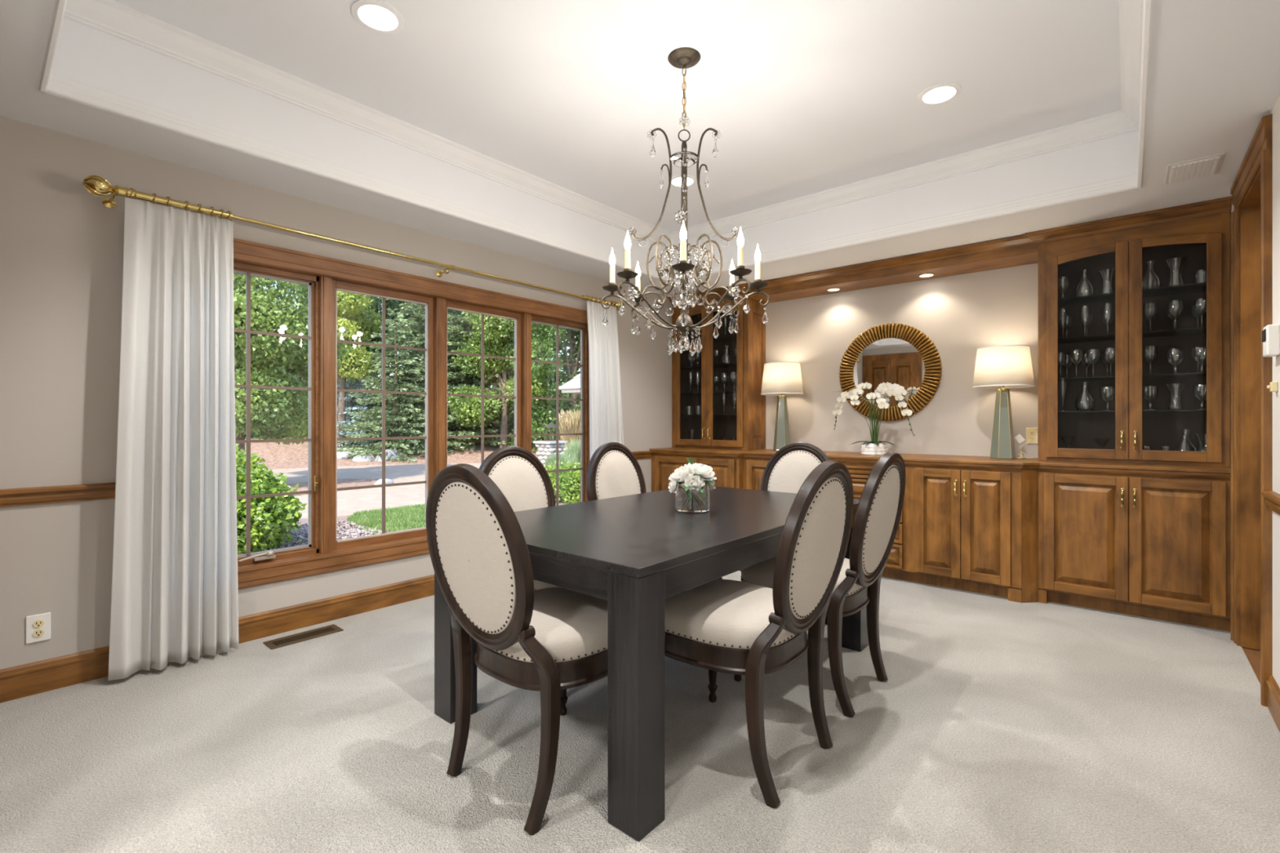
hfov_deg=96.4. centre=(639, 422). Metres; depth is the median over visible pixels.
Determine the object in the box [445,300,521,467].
window
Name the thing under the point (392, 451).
boulder
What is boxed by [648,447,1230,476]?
countertop
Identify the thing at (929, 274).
recessed light
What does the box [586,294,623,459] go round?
curtain
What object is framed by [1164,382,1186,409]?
glass vase
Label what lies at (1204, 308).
wine glass
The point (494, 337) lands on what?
leafy tree
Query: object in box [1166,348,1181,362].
wine glass
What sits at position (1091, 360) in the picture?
wine glass
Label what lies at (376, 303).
leafy tree
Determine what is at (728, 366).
glass shelf
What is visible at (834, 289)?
recessed light
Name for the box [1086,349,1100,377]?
wine glass
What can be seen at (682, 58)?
chandelier
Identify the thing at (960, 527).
base cabinet
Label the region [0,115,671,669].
wall
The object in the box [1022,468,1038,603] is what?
cabinet filler
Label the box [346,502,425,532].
grass
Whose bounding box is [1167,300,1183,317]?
wine glass
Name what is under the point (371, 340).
leafy tree
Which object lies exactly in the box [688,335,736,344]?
glass shelf
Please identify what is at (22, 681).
baseboard
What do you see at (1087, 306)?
champagne flute
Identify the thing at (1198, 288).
glass shelf
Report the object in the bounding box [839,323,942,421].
round mirror
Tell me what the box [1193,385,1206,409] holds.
goblet
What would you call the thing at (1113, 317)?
wine glass
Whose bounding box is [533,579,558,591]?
seat cushion
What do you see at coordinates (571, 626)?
seat cushion
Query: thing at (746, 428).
display cabinet
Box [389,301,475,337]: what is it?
leafy tree
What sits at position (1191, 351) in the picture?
wine glass
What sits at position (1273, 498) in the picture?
trim
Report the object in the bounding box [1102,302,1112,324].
champagne flute
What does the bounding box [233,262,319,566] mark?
window
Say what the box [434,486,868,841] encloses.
dining table
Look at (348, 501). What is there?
driveway
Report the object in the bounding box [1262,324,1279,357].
keypad
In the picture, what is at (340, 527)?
chips
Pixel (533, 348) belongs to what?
leafy tree
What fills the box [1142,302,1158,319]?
wine glass
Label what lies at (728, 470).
base cabinet
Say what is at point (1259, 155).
trim
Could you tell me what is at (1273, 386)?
light switch
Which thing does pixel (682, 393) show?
glass shelf
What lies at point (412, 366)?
leafy tree
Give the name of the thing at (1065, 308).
champagne flute
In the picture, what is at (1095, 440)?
martini glass
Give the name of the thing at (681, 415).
glass shelf
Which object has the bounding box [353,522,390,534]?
lawn
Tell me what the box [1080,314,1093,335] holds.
wine glass
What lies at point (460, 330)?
spruce tree
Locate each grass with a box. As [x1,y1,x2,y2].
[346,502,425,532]
[542,450,577,472]
[558,408,580,452]
[562,437,580,462]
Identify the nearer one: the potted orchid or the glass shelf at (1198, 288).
the glass shelf at (1198, 288)
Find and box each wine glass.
[1057,352,1066,377]
[1060,315,1072,337]
[1060,355,1072,377]
[1069,350,1083,377]
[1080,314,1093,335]
[1080,353,1093,377]
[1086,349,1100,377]
[1100,352,1114,366]
[1101,311,1114,326]
[1103,348,1115,376]
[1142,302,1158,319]
[1142,346,1158,374]
[1143,308,1158,330]
[1144,350,1158,374]
[1166,306,1181,319]
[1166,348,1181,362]
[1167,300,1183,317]
[1190,303,1205,327]
[1190,346,1205,372]
[1193,300,1206,327]
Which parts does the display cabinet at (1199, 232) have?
door, handle, crown moulding, panel, rail, arched rail, handle, door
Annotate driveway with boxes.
[267,462,480,519]
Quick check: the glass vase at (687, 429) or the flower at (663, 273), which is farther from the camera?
the glass vase at (687, 429)
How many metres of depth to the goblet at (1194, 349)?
3.48 m
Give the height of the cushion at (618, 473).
0.473 m
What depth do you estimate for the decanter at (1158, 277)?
3.57 m
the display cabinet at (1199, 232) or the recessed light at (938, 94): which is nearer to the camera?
the recessed light at (938, 94)
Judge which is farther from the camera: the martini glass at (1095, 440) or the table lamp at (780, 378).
the table lamp at (780, 378)
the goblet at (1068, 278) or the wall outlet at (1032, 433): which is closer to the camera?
the goblet at (1068, 278)
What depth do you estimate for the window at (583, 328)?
5.04 m
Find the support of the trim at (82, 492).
attached to the wall at (61, 249)
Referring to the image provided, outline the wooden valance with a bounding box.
[749,234,1038,302]
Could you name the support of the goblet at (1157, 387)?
on the display cabinet at (1199, 232)
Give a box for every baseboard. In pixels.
[0,574,434,702]
[1266,675,1279,732]
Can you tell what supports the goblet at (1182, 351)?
on the display cabinet at (1199, 232)
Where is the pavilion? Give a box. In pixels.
[558,373,580,393]
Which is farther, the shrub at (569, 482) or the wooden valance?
the shrub at (569, 482)
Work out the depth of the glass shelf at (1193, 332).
3.68 m
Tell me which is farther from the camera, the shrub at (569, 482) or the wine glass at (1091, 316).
the shrub at (569, 482)
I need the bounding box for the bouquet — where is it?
[667,457,716,493]
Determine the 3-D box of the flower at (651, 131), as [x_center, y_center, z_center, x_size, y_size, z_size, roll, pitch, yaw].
[0.055,-1.330,2.644,0.043,0.042,0.013,0,0,-5]
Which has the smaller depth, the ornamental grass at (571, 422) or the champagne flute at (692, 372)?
the champagne flute at (692, 372)
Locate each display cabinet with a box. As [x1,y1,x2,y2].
[667,282,765,449]
[1025,195,1231,467]
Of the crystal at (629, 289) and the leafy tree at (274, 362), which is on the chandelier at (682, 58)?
the crystal at (629, 289)
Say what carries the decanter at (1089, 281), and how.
on the display cabinet at (1199, 232)
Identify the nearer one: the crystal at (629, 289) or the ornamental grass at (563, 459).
the crystal at (629, 289)
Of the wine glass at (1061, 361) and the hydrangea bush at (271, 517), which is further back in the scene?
the hydrangea bush at (271, 517)
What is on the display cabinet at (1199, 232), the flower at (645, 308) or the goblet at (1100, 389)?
the goblet at (1100, 389)
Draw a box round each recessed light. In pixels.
[351,0,404,33]
[667,174,697,187]
[826,287,840,291]
[917,82,961,105]
[917,272,935,277]
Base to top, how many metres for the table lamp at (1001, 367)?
0.793 m
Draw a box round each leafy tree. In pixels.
[233,272,348,457]
[244,375,338,438]
[258,280,375,431]
[296,290,382,448]
[299,296,425,377]
[300,334,399,435]
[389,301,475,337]
[391,364,450,419]
[447,311,552,448]
[488,347,577,435]
[493,330,580,453]
[507,322,580,434]
[511,324,580,432]
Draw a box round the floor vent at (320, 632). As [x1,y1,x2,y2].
[262,624,343,649]
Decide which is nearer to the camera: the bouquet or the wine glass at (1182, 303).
the bouquet
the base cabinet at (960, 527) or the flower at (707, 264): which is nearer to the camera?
the flower at (707, 264)
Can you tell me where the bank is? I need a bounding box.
[244,424,561,470]
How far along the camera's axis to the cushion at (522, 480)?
2.91 m
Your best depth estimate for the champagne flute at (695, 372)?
5.84 m
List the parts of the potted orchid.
flower, flower, flower, flower, flower, flower stem, flower, flower, flower, flower, flower, blade, flower, blade, flower stem, pot, flower, flower stem, blade, flower, flower, flower, flower, flower, flower stem, flower, flower, flower, flower, flower, flower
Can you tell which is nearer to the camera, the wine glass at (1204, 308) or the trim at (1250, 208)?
the trim at (1250, 208)
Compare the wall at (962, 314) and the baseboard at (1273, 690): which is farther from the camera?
the wall at (962, 314)
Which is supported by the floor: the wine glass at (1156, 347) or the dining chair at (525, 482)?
the dining chair at (525, 482)
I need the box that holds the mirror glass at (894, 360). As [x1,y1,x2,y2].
[853,337,924,406]
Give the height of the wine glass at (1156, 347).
0.182 m
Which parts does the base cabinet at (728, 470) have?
door, raised panel, counter moulding, door, raised panel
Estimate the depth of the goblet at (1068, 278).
3.88 m
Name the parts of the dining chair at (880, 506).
leg, nailhead trim, seat rail, leg, leg, oval frame, panel, nailhead trim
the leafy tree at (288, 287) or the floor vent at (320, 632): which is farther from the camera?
the leafy tree at (288, 287)
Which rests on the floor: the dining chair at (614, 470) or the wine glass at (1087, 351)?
the dining chair at (614, 470)
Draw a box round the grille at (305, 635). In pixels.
[271,626,335,644]
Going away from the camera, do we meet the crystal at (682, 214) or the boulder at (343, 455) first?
the crystal at (682, 214)
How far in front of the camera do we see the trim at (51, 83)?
3.14 m
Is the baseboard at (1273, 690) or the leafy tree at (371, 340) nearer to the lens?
the baseboard at (1273, 690)
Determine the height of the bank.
1.500 m
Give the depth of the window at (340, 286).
3.70 m
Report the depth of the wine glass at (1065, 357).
3.91 m
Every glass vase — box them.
[687,429,696,439]
[1097,270,1115,293]
[1164,257,1187,286]
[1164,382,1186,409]
[1193,433,1200,451]
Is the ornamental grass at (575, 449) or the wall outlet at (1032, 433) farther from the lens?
the ornamental grass at (575, 449)
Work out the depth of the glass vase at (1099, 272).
3.73 m
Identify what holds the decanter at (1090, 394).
on the display cabinet at (1199, 232)
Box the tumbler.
[1194,271,1197,283]
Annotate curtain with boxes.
[107,187,238,680]
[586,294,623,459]
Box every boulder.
[337,450,353,458]
[351,453,375,461]
[374,448,404,461]
[374,478,394,484]
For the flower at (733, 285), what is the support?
on the chandelier at (682, 58)
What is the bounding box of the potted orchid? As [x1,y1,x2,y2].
[831,381,915,455]
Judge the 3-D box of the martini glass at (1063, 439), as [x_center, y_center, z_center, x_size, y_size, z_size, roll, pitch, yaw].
[2.910,0.170,3.886,0.106,0.136,0.106,0,0,32]
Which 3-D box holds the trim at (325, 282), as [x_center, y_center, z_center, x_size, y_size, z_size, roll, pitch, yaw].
[-1.412,-0.043,3.955,0.153,1.645,2.960,0,0,41]
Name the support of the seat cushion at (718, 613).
on the dining chair at (753, 631)
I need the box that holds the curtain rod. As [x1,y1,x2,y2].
[82,174,624,310]
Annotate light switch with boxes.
[1266,381,1278,391]
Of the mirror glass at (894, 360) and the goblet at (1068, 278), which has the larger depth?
the mirror glass at (894, 360)
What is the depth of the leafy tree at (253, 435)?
24.84 m
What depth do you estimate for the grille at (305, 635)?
3.11 m
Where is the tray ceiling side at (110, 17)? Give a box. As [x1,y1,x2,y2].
[63,0,1143,246]
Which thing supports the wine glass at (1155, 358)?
on the display cabinet at (1199, 232)
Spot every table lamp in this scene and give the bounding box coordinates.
[760,361,803,451]
[972,344,1035,459]
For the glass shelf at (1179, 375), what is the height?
0.008 m
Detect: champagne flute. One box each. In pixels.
[688,372,693,392]
[695,372,700,392]
[721,392,726,414]
[1057,378,1066,411]
[1058,308,1066,328]
[1080,306,1088,336]
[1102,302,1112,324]
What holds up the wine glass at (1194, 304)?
on the display cabinet at (1199, 232)
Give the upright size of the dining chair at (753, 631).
1.051 m
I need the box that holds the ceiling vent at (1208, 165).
[1164,152,1225,183]
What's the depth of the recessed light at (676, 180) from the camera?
3.99 m
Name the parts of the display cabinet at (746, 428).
door, crown moulding, rail, arched rail, panel, door, frame, panel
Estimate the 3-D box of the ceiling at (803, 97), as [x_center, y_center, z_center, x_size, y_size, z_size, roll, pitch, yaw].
[0.998,-1.575,2.304,5.965,0.600,5.540,0,0,41]
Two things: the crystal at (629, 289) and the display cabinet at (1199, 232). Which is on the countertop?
the display cabinet at (1199, 232)
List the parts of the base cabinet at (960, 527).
door, raised panel, drawer, raised panel, drawer, raised panel, counter moulding, raised panel, drawer, raised panel, drawer, drawer, raised panel, door, handle, handle, door, raised panel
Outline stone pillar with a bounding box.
[533,422,568,467]
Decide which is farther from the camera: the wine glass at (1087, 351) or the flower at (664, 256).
the wine glass at (1087, 351)
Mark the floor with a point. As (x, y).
(997, 724)
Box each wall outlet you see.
[25,612,50,644]
[1026,427,1038,444]
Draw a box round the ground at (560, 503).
[277,497,578,546]
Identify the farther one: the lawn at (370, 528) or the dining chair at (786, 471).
the lawn at (370, 528)
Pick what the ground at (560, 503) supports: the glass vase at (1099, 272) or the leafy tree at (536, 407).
the leafy tree at (536, 407)
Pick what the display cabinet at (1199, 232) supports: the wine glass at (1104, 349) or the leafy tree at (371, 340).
the wine glass at (1104, 349)
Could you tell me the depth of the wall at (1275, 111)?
2.27 m
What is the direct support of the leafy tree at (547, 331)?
on the bank
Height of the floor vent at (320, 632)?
0.006 m
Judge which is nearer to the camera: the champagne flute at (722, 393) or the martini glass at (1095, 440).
the martini glass at (1095, 440)
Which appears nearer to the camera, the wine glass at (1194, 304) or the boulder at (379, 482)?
the wine glass at (1194, 304)
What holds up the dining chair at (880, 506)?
on the floor
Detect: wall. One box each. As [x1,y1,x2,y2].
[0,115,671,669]
[764,262,1128,457]
[1230,93,1279,688]
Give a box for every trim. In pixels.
[0,450,652,506]
[39,0,1152,281]
[233,237,587,589]
[319,275,590,554]
[1230,113,1272,706]
[1240,168,1260,650]
[1262,490,1279,515]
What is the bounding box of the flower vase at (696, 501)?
[675,484,709,512]
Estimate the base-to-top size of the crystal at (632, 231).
0.042 m
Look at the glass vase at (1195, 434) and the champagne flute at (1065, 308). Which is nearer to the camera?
the glass vase at (1195, 434)
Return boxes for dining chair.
[426,463,607,835]
[479,445,558,591]
[586,442,646,501]
[664,460,853,808]
[718,442,831,624]
[733,451,906,717]
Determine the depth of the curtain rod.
2.88 m
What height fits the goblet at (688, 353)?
0.150 m
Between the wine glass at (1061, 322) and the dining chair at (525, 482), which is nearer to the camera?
the dining chair at (525, 482)
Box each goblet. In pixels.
[687,353,695,366]
[1057,277,1070,297]
[1099,386,1115,410]
[1142,386,1158,410]
[1166,350,1184,373]
[1192,348,1206,372]
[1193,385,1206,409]
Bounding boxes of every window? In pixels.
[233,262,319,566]
[332,280,433,550]
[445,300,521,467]
[531,315,587,506]
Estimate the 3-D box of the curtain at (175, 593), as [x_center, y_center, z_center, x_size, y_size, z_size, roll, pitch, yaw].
[-2.202,0.039,2.717,0.093,2.208,0.482,0,0,41]
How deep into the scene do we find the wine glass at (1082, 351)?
3.85 m
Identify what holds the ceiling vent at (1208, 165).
in the ceiling at (803, 97)
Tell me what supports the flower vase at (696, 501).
on the dining table
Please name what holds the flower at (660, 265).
on the chandelier at (682, 58)
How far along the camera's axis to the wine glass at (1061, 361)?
3.97 m
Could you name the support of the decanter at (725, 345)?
on the display cabinet at (746, 428)
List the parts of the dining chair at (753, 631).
leg, nailhead trim, seat rail, leg, oval frame, panel, nailhead trim, leg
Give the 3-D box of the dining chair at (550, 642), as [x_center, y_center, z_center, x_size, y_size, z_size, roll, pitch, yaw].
[-0.326,0.648,1.921,0.515,1.051,0.671,0,0,41]
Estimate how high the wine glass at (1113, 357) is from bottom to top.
0.169 m
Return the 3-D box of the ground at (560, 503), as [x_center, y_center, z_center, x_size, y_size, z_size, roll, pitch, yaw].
[-29.140,1.715,38.048,86.260,0.300,100.000,0,0,41]
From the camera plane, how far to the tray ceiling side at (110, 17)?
3.21 m
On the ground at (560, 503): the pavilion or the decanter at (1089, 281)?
the pavilion
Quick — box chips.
[240,520,390,552]
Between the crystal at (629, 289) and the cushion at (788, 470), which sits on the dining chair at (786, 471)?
the cushion at (788, 470)
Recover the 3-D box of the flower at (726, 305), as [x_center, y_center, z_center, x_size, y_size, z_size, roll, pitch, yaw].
[0.435,-0.558,2.837,0.059,0.057,0.018,0,0,-11]
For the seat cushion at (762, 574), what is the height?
0.103 m
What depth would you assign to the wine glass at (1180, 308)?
3.62 m
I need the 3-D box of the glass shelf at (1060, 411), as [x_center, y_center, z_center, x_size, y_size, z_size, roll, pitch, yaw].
[3.146,-0.070,3.701,0.858,0.008,0.296,0,0,41]
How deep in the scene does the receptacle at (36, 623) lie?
2.46 m
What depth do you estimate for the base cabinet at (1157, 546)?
3.37 m
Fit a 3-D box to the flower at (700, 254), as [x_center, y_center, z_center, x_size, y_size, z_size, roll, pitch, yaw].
[0.290,-0.780,2.637,0.041,0.040,0.013,0,0,-5]
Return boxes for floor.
[0,570,1279,852]
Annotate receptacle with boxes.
[32,619,44,627]
[32,629,44,637]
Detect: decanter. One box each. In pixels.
[721,345,732,364]
[1075,269,1094,296]
[1075,382,1094,410]
[1142,260,1160,288]
[1173,429,1197,451]
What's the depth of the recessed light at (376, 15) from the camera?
2.37 m
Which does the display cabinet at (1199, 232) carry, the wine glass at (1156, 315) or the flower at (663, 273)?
the wine glass at (1156, 315)
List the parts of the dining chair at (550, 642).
leg, nailhead trim, panel, oval frame, leg, seat rail, nailhead trim, leg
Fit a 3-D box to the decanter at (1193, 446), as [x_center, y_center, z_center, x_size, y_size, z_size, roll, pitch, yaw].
[3.340,0.141,3.503,0.107,0.195,0.107,0,0,23]
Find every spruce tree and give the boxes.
[337,307,455,462]
[337,353,381,448]
[364,302,484,456]
[413,308,514,446]
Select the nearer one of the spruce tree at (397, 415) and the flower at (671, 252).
the flower at (671, 252)
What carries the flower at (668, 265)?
on the chandelier at (682, 58)
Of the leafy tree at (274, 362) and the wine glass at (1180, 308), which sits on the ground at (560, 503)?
the leafy tree at (274, 362)
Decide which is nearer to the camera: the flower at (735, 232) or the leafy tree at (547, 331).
the flower at (735, 232)
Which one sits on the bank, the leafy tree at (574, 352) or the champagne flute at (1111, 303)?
the leafy tree at (574, 352)
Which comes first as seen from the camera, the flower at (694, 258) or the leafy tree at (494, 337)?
the flower at (694, 258)
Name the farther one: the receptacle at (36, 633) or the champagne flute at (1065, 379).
the champagne flute at (1065, 379)
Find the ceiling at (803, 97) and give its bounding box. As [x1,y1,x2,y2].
[0,0,1279,296]
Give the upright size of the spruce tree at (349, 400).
4.449 m
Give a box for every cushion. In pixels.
[488,455,547,511]
[489,586,607,662]
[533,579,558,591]
[595,450,640,499]
[664,578,796,648]
[741,556,864,595]
[768,450,821,493]
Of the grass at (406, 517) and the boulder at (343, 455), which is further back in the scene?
the boulder at (343, 455)
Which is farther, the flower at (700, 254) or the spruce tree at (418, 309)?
the spruce tree at (418, 309)
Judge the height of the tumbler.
0.087 m
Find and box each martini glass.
[1058,436,1077,448]
[1092,438,1111,446]
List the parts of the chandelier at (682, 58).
flame bulb, flame bulb, candle arm, flame bulb, candle arm, lyre rod, candle arm, candle arm, flame bulb, glass dish, cord, candle arm, lyre rod, candle arm, candle arm, flame bulb, flame bulb, flame bulb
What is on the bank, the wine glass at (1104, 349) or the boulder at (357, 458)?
the boulder at (357, 458)
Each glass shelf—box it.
[680,363,736,370]
[680,391,736,395]
[680,414,701,416]
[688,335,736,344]
[1057,281,1206,306]
[1057,326,1206,342]
[1057,372,1206,380]
[1057,409,1206,413]
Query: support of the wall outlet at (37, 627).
attached to the wall at (61, 249)
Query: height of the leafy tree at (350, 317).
9.324 m
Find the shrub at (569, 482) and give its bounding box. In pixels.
[542,461,580,504]
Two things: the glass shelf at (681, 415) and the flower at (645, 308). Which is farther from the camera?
the glass shelf at (681, 415)
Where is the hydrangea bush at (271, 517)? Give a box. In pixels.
[235,443,306,555]
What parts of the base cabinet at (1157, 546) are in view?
raised panel, door, handle, counter moulding, handle, raised panel, door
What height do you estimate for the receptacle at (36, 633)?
0.033 m
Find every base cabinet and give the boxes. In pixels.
[651,452,742,492]
[742,456,1022,602]
[1037,468,1230,631]
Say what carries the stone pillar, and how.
on the driveway
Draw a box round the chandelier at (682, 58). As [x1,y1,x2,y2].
[600,47,769,355]

